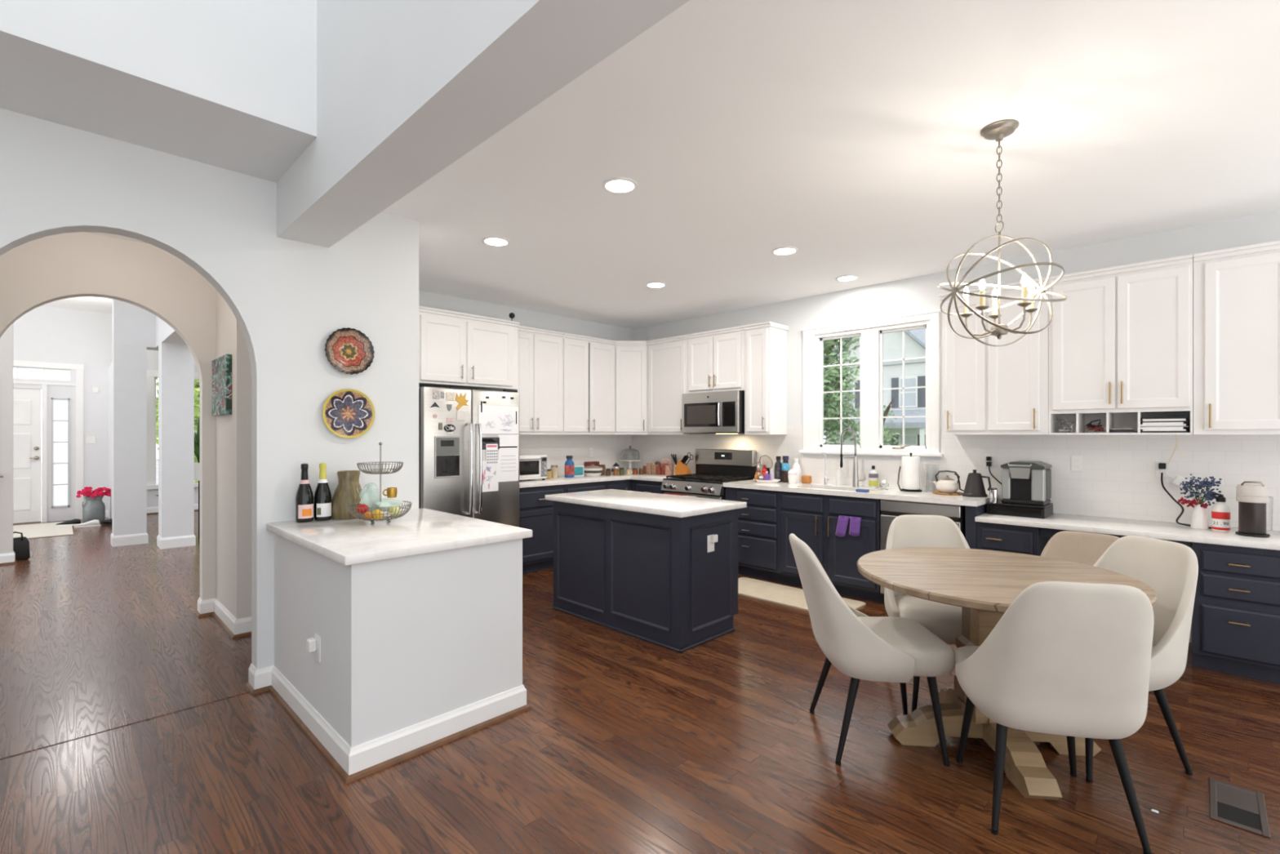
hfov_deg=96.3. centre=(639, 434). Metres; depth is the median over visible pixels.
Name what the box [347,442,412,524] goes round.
fruit stand
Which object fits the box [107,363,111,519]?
wall
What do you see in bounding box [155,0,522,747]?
wall
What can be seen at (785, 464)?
bottle
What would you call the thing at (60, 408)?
window
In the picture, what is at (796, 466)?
bottle
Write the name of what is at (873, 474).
dish soap bottle
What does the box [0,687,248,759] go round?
threshold
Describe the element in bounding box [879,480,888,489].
glass dish
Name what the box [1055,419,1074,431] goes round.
cable bundle
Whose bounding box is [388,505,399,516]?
fruit
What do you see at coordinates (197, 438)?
potted plant
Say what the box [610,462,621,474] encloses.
kettle
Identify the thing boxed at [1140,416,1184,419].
magazine
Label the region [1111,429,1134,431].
notebook
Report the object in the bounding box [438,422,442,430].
photo magnet
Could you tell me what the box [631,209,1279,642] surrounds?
wall
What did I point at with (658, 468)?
snack packet
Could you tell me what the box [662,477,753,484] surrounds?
cooktop
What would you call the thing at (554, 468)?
jar
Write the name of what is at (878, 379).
window
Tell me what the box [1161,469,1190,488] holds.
plug adapter
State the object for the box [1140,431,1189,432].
magazine
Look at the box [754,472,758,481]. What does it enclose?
bottle
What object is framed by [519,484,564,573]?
base cabinet
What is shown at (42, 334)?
wall
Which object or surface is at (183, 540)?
baseboard
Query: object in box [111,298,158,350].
wall header
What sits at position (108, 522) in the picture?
sneaker
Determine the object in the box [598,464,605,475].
jar
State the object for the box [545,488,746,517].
island countertop
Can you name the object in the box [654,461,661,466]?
snack bag
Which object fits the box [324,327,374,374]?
decorative plate
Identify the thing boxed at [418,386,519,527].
refrigerator
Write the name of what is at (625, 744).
floor
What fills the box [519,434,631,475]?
backsplash
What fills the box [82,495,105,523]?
planter
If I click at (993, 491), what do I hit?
milk frother
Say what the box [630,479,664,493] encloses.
base cabinet
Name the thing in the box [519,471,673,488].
countertop
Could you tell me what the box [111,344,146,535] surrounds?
column
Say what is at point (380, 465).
basket
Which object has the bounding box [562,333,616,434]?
upper cabinet
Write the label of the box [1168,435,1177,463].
cord
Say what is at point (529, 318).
wall
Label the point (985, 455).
wall outlet
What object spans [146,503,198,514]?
baseboard
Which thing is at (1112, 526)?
countertop
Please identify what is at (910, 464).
paper towel holder
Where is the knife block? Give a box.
[674,452,693,475]
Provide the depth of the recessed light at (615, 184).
3.21 m
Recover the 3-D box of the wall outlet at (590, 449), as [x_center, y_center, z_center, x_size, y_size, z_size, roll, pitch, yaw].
[-0.605,0.220,7.097,0.008,0.116,0.070,0,0,45]
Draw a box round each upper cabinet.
[418,306,519,391]
[515,325,564,434]
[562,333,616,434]
[614,340,647,434]
[646,334,704,434]
[684,325,744,393]
[742,321,788,434]
[938,277,1048,434]
[1048,254,1193,434]
[1193,240,1279,434]
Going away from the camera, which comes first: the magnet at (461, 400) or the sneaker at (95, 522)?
the magnet at (461, 400)
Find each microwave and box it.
[519,453,546,479]
[681,390,744,434]
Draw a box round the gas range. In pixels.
[661,448,756,499]
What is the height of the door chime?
0.100 m
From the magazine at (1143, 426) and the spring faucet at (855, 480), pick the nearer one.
the magazine at (1143, 426)
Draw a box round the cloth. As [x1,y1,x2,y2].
[835,515,861,537]
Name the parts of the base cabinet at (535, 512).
door, drawer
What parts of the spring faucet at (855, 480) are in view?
lever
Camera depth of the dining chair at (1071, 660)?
1.92 m
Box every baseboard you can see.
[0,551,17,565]
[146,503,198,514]
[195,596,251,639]
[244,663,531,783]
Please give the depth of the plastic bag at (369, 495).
3.15 m
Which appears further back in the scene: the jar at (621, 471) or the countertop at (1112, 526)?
the jar at (621, 471)
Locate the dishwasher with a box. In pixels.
[880,498,964,604]
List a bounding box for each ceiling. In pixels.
[40,296,111,314]
[84,0,1279,328]
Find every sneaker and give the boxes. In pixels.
[55,518,80,526]
[74,519,101,527]
[101,518,111,524]
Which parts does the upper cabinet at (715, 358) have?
door, door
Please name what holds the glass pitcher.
on the countertop at (895, 494)
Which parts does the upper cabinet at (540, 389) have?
door, door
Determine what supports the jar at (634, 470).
on the countertop at (562, 480)
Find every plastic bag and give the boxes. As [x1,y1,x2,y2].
[359,482,379,512]
[370,497,403,511]
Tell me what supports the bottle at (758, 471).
on the oval tray at (775, 481)
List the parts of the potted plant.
pot, leg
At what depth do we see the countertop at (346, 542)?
2.79 m
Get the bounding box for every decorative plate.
[322,388,374,438]
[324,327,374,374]
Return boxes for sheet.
[478,400,518,434]
[485,444,497,465]
[497,434,518,481]
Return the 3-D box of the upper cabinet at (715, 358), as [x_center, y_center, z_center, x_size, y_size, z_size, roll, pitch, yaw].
[0.904,-0.796,6.343,0.780,0.668,0.380,0,0,45]
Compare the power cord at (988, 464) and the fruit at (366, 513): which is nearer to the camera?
the fruit at (366, 513)
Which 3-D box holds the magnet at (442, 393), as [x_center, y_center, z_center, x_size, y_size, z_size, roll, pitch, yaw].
[-1.680,-0.338,4.877,0.004,0.055,0.030,0,0,45]
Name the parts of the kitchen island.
panel moulding, panel moulding, shoe moulding, panel moulding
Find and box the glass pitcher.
[924,463,938,492]
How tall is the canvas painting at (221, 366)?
0.425 m
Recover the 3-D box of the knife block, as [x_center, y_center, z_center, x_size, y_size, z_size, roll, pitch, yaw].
[0.522,0.347,6.729,0.210,0.278,0.100,0,0,35]
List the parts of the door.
handle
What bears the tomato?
in the fruit stand at (380, 472)
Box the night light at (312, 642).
[306,637,316,652]
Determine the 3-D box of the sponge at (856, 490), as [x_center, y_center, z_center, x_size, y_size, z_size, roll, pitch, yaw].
[1.886,0.474,4.863,0.100,0.022,0.050,0,0,45]
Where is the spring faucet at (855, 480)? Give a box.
[840,427,866,487]
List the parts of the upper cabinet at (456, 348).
door, handle, handle, door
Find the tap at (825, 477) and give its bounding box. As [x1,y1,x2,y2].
[822,452,829,484]
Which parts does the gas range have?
knob, knob, knob, control panel, oven door, knob, knob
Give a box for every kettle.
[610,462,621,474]
[954,469,991,497]
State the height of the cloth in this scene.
0.184 m
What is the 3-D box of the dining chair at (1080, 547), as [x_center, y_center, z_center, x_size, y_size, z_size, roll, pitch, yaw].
[2.608,1.008,3.406,0.618,0.785,0.540,0,0,-43]
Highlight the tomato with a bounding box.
[356,503,368,513]
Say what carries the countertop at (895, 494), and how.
on the base cabinet at (813, 518)
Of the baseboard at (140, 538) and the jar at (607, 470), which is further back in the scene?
the baseboard at (140, 538)
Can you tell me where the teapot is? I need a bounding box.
[933,470,959,493]
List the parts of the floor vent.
damper plate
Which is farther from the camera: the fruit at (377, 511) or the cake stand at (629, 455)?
the cake stand at (629, 455)
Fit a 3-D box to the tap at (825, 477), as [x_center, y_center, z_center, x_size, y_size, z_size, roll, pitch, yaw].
[1.780,0.325,5.505,0.053,0.320,0.087,0,0,45]
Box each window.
[13,366,70,381]
[51,397,69,507]
[146,369,199,489]
[798,309,943,457]
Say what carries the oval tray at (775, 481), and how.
on the countertop at (895, 494)
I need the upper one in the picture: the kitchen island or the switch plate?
the switch plate
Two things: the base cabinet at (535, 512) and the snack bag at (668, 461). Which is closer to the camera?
the base cabinet at (535, 512)
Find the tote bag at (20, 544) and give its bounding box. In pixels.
[13,531,30,560]
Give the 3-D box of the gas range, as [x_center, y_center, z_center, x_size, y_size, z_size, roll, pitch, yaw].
[0.738,0.774,6.266,0.802,1.212,0.702,0,0,45]
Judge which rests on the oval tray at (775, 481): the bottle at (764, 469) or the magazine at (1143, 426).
the bottle at (764, 469)
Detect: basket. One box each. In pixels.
[347,500,412,524]
[356,462,403,474]
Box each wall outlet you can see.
[306,633,320,662]
[588,447,593,457]
[706,533,717,552]
[984,453,994,467]
[1071,455,1082,471]
[1155,460,1168,477]
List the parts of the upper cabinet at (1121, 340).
door, handle, handle, door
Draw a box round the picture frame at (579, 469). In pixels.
[573,465,583,476]
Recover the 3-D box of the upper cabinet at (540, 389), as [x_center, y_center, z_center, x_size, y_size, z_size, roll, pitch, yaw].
[-1.198,-0.565,6.237,0.382,1.130,0.672,0,0,45]
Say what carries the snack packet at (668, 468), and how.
on the countertop at (562, 480)
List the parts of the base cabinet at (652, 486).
drawer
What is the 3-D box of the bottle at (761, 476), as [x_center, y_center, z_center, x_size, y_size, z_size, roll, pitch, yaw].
[1.227,0.442,5.798,0.050,0.070,0.050,0,0,45]
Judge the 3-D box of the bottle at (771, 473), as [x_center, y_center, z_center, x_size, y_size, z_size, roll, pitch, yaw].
[1.330,0.411,5.796,0.040,0.130,0.040,0,0,45]
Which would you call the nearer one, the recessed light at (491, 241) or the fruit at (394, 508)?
the fruit at (394, 508)
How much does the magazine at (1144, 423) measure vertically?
0.012 m
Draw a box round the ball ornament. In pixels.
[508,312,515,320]
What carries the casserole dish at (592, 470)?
on the countertop at (562, 480)
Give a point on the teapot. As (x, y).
(947, 484)
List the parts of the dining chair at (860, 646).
leg, leg, backrest, leg, seat, leg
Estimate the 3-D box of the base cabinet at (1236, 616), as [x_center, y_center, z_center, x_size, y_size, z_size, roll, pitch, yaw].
[3.631,1.018,3.473,0.412,0.763,0.650,0,0,45]
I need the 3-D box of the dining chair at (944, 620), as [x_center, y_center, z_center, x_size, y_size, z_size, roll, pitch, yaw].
[1.621,0.938,3.094,0.556,0.924,0.657,0,0,10]
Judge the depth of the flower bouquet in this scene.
9.04 m
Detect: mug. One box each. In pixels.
[382,487,397,497]
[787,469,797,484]
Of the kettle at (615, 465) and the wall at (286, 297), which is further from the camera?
the kettle at (615, 465)
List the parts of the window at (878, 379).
sash, pane, crank handle, sash, pane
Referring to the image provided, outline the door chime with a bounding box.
[92,386,98,392]
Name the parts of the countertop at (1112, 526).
pod drawer, desk apron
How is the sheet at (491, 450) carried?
attached to the refrigerator
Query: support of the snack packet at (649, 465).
on the countertop at (562, 480)
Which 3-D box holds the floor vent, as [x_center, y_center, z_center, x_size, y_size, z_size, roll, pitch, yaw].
[2.252,1.397,2.162,0.150,0.006,0.340,0,0,45]
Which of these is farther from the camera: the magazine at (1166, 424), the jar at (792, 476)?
the jar at (792, 476)
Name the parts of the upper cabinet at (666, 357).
door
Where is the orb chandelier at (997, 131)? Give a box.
[937,119,1066,346]
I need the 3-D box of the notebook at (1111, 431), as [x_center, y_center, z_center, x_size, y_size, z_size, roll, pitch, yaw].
[3.333,-0.021,3.946,0.200,0.006,0.110,0,0,-40]
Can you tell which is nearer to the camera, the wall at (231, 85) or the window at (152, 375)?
the wall at (231, 85)
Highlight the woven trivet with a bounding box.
[932,490,962,495]
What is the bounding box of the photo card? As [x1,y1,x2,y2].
[482,437,499,449]
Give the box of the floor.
[0,510,1279,853]
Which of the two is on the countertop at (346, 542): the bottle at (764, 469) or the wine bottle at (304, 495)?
the wine bottle at (304, 495)
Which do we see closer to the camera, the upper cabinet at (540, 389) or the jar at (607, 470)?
the upper cabinet at (540, 389)
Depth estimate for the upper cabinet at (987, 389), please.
4.36 m
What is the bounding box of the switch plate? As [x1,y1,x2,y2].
[85,436,95,443]
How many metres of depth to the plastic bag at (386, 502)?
3.18 m
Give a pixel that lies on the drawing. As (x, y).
(490, 473)
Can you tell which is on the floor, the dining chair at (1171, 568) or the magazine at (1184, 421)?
the dining chair at (1171, 568)
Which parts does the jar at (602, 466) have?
glass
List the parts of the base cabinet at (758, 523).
drawer, drawer, drawer, drawer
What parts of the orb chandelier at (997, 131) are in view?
bulb, arm, bulb, arm, bulb, stem, chain, arm, arm, bulb, bulb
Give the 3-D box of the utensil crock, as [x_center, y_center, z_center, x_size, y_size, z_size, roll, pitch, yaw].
[0.438,0.361,6.965,0.118,0.249,0.100,0,0,-6]
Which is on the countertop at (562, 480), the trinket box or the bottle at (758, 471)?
the trinket box
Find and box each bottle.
[295,463,313,522]
[314,462,331,520]
[564,455,574,477]
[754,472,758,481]
[755,465,760,479]
[759,474,764,479]
[761,465,768,479]
[764,471,769,479]
[769,468,773,479]
[774,456,782,481]
[782,455,789,482]
[868,465,878,488]
[1211,493,1230,531]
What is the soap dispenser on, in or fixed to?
on the countertop at (895, 494)
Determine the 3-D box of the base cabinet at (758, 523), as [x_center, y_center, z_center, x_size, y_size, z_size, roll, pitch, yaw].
[1.274,0.964,5.790,0.618,0.873,0.650,0,0,45]
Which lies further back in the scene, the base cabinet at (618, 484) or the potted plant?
the potted plant
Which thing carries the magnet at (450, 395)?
attached to the refrigerator
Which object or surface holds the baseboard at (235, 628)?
attached to the wall at (407, 641)
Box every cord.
[986,456,1001,484]
[1158,462,1211,528]
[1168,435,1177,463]
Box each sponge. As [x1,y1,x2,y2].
[801,475,811,483]
[855,488,869,492]
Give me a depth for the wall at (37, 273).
4.18 m
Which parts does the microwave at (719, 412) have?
handle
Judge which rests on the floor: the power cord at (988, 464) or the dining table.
the dining table
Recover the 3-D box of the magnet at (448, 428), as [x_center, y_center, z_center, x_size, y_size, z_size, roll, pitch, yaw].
[-1.633,-0.055,4.923,0.008,0.068,0.104,0,0,45]
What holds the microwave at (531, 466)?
on the countertop at (562, 480)
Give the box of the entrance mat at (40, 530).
[13,521,73,538]
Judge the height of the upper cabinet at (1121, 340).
1.130 m
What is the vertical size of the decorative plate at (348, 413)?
0.294 m
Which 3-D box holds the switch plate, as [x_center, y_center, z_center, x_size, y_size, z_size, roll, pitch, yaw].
[-9.164,0.090,9.571,0.010,0.120,0.120,0,0,45]
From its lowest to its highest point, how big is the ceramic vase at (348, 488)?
0.272 m
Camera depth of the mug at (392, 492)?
3.25 m
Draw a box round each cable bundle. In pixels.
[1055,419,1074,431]
[1085,419,1104,431]
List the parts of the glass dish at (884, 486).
dish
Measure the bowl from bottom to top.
0.142 m
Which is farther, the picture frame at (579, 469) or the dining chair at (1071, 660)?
the picture frame at (579, 469)
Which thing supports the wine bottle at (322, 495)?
on the countertop at (346, 542)
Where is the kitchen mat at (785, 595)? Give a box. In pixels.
[737,577,866,610]
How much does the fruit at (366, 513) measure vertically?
0.044 m
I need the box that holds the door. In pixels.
[13,388,40,524]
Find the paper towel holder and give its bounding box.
[897,453,921,492]
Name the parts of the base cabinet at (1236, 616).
handle, handle, handle, drawer, drawer, drawer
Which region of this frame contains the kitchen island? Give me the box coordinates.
[545,488,746,653]
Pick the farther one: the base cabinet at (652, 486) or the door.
the door
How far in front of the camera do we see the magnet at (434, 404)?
4.83 m
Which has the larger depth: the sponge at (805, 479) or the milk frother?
the sponge at (805, 479)
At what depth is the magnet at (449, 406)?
4.92 m
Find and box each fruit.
[364,511,372,519]
[371,509,382,519]
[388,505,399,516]
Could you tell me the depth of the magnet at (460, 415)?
5.00 m
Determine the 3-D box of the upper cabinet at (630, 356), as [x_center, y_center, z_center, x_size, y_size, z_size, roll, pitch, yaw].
[-0.110,-0.565,7.172,0.620,1.130,0.620,0,0,45]
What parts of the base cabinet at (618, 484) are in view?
drawer, door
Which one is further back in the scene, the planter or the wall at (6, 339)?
the planter
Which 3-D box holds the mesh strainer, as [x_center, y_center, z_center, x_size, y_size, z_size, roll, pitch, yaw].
[1.291,0.351,6.072,0.250,0.270,0.091,0,0,45]
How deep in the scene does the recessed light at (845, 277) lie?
5.11 m
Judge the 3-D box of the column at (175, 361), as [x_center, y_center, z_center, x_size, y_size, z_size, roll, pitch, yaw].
[-5.858,0.135,7.246,0.315,2.530,0.315,0,0,45]
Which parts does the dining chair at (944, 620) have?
leg, backrest, seat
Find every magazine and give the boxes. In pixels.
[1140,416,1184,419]
[1140,420,1189,422]
[1140,423,1186,426]
[1140,426,1184,429]
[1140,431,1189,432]
[1142,418,1186,421]
[1142,422,1184,424]
[1142,426,1189,426]
[1142,429,1186,431]
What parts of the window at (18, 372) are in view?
transom frame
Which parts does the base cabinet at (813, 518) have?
drawer, door, handle, drawer, door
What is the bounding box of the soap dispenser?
[835,462,843,485]
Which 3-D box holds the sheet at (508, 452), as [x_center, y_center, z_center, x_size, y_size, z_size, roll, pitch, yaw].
[-1.225,0.217,5.342,0.002,0.435,0.216,0,0,45]
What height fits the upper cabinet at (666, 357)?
1.130 m
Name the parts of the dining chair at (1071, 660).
leg, seat, leg, backrest, leg, leg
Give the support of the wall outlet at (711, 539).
attached to the kitchen island
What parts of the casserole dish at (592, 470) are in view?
lid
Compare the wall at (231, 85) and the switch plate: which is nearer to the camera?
the wall at (231, 85)
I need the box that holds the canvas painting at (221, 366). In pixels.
[212,354,231,415]
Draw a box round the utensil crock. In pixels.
[671,453,676,473]
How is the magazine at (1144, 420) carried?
on the magazine at (1184, 421)
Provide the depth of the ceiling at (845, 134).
2.85 m
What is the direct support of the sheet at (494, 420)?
attached to the refrigerator
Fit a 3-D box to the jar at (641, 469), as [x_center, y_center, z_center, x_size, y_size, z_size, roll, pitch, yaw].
[0.019,0.445,6.994,0.060,0.081,0.060,0,0,45]
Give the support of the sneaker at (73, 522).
on the entrance mat at (40, 530)
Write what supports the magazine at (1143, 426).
on the magazine at (1141, 428)
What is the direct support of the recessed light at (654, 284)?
in the ceiling at (845, 134)
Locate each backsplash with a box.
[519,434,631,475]
[631,424,1279,530]
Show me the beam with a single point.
(466, 70)
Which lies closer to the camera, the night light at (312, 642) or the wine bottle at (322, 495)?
the night light at (312, 642)
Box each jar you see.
[544,468,551,479]
[550,465,558,478]
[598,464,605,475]
[605,468,610,475]
[613,467,617,475]
[618,467,624,475]
[626,468,631,475]
[632,468,637,474]
[639,467,644,474]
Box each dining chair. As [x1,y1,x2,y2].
[789,533,954,766]
[884,514,969,712]
[954,581,1154,853]
[1040,530,1119,565]
[1084,535,1198,782]
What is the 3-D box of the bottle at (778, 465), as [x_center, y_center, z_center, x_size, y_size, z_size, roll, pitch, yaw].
[1.428,0.354,5.917,0.081,0.262,0.081,0,0,45]
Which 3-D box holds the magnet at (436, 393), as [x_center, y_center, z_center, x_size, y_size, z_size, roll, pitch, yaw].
[-1.718,-0.338,4.838,0.004,0.075,0.060,0,0,45]
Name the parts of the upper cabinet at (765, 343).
door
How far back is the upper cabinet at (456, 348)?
5.38 m
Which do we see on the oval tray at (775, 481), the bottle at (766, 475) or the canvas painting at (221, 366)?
the bottle at (766, 475)
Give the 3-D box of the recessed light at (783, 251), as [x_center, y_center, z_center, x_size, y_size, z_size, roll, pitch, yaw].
[1.102,-1.395,4.364,0.200,0.010,0.200,0,0,45]
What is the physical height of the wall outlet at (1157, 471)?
0.116 m
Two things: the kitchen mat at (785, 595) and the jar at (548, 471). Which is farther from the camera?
the jar at (548, 471)
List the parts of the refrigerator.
freezer door, dispenser panel, handle, handle, fridge door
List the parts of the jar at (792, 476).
lid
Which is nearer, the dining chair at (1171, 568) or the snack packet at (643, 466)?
the dining chair at (1171, 568)
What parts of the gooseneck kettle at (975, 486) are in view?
spout, lid, handle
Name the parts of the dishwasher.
pocket handle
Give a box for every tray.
[752,478,780,483]
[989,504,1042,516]
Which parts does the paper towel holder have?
tension arm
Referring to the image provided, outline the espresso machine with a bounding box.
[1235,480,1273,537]
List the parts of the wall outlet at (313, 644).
plate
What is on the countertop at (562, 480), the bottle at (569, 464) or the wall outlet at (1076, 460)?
the bottle at (569, 464)
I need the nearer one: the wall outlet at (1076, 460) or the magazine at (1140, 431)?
the magazine at (1140, 431)
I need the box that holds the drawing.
[482,460,497,492]
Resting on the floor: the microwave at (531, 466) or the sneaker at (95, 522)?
the sneaker at (95, 522)
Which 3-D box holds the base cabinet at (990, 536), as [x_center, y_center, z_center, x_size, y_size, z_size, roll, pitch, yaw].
[2.779,0.964,4.313,0.455,0.873,0.654,0,0,45]
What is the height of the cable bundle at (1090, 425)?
0.088 m
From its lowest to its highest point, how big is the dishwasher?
0.868 m
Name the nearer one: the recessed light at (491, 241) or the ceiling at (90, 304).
the recessed light at (491, 241)
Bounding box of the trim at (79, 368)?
[13,360,84,522]
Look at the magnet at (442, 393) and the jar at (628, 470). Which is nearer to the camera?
the magnet at (442, 393)
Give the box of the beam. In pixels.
[276,0,689,248]
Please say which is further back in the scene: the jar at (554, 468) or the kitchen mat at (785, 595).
the jar at (554, 468)
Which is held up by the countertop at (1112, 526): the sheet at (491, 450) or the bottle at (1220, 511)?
the bottle at (1220, 511)
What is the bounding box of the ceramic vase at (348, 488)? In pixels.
[331,470,364,519]
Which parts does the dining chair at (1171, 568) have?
leg, backrest, leg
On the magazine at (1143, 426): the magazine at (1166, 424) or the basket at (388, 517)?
the magazine at (1166, 424)
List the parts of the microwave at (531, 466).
door, handle, control panel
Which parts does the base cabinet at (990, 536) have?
cabinet end panel, handle, drawer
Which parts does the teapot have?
lid, handle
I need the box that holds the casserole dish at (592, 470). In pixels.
[583,464,603,475]
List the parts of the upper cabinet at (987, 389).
handle, door, door, handle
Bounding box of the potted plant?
[194,417,199,538]
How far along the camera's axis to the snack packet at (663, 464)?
6.93 m
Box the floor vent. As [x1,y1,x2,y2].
[1208,777,1271,837]
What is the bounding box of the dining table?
[857,546,1157,799]
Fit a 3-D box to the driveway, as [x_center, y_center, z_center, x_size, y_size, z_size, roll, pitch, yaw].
[-45.292,2.150,6.318,46.550,0.300,65.500,0,0,45]
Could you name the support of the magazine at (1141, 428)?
on the magazine at (1143, 429)
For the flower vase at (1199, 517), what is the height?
0.345 m
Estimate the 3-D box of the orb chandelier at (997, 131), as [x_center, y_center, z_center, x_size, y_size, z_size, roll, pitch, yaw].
[1.642,-0.903,2.621,0.492,0.995,0.500,0,0,45]
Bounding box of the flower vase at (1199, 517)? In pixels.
[1177,473,1222,528]
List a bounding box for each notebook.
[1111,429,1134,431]
[1111,431,1137,431]
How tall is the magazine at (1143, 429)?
0.012 m
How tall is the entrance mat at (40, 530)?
0.012 m
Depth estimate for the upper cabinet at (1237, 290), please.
3.47 m
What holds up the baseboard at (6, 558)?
attached to the wall at (6, 339)
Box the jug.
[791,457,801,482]
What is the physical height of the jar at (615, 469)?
0.085 m
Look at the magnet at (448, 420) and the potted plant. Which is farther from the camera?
the potted plant
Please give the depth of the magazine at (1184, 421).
3.72 m
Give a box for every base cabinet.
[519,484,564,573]
[564,479,630,493]
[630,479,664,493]
[724,486,783,582]
[779,491,884,602]
[964,503,1051,555]
[1191,542,1279,683]
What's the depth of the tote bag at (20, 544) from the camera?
6.40 m
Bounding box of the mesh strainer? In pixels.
[751,455,773,475]
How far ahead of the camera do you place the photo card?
5.20 m
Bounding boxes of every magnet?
[430,402,439,407]
[432,390,439,399]
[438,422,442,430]
[440,391,444,398]
[444,424,455,431]
[446,391,454,400]
[446,404,452,411]
[446,417,453,422]
[455,391,468,410]
[456,410,465,420]
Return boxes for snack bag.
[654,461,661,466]
[662,458,671,465]
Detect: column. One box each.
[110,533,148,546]
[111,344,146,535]
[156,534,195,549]
[158,342,194,537]
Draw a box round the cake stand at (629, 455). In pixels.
[619,445,640,472]
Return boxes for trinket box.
[584,461,599,466]
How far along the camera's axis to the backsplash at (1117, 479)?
4.22 m
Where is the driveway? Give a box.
[40,462,41,520]
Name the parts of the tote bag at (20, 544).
handle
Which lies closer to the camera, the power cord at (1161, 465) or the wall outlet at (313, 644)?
the wall outlet at (313, 644)
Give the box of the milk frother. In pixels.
[989,487,998,502]
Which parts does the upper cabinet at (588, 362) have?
door, handle, door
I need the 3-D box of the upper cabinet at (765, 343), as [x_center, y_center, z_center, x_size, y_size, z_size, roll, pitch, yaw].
[1.300,-0.565,5.954,0.325,1.130,0.380,0,0,45]
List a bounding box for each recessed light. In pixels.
[481,236,510,246]
[602,177,637,193]
[645,281,666,288]
[771,246,798,255]
[835,275,858,281]
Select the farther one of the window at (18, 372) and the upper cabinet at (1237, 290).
the window at (18, 372)
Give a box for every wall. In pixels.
[0,0,316,182]
[0,107,418,669]
[0,231,216,599]
[0,323,13,553]
[13,306,198,521]
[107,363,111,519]
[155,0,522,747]
[418,289,631,475]
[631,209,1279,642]
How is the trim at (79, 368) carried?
attached to the wall at (42, 334)
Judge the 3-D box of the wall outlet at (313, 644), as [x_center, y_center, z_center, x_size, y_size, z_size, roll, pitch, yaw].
[-1.495,0.981,2.628,0.083,0.118,0.038,0,0,45]
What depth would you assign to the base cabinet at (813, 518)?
5.00 m
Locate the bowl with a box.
[760,455,772,467]
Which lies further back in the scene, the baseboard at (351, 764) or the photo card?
the photo card
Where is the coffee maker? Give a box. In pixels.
[1000,460,1052,506]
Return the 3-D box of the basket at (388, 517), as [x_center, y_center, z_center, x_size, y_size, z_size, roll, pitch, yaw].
[-1.434,0.434,3.170,0.324,0.102,0.324,0,0,45]
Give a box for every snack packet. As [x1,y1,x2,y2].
[642,465,646,473]
[646,462,652,474]
[652,464,658,474]
[655,466,662,474]
[662,463,667,475]
[665,465,671,475]
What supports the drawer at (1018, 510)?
on the countertop at (1112, 526)
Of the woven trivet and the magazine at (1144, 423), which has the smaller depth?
the magazine at (1144, 423)
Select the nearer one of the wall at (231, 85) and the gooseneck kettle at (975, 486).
the wall at (231, 85)
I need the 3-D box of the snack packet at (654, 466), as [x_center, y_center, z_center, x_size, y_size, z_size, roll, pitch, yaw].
[0.188,0.428,7.066,0.068,0.115,0.050,0,0,39]
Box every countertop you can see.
[266,507,532,565]
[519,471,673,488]
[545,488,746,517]
[723,480,989,506]
[974,499,1279,550]
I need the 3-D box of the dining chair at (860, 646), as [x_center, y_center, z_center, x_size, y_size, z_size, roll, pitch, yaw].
[1.038,0.938,2.657,0.657,0.924,0.556,0,0,3]
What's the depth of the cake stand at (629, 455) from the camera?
7.23 m
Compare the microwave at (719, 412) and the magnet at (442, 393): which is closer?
the magnet at (442, 393)

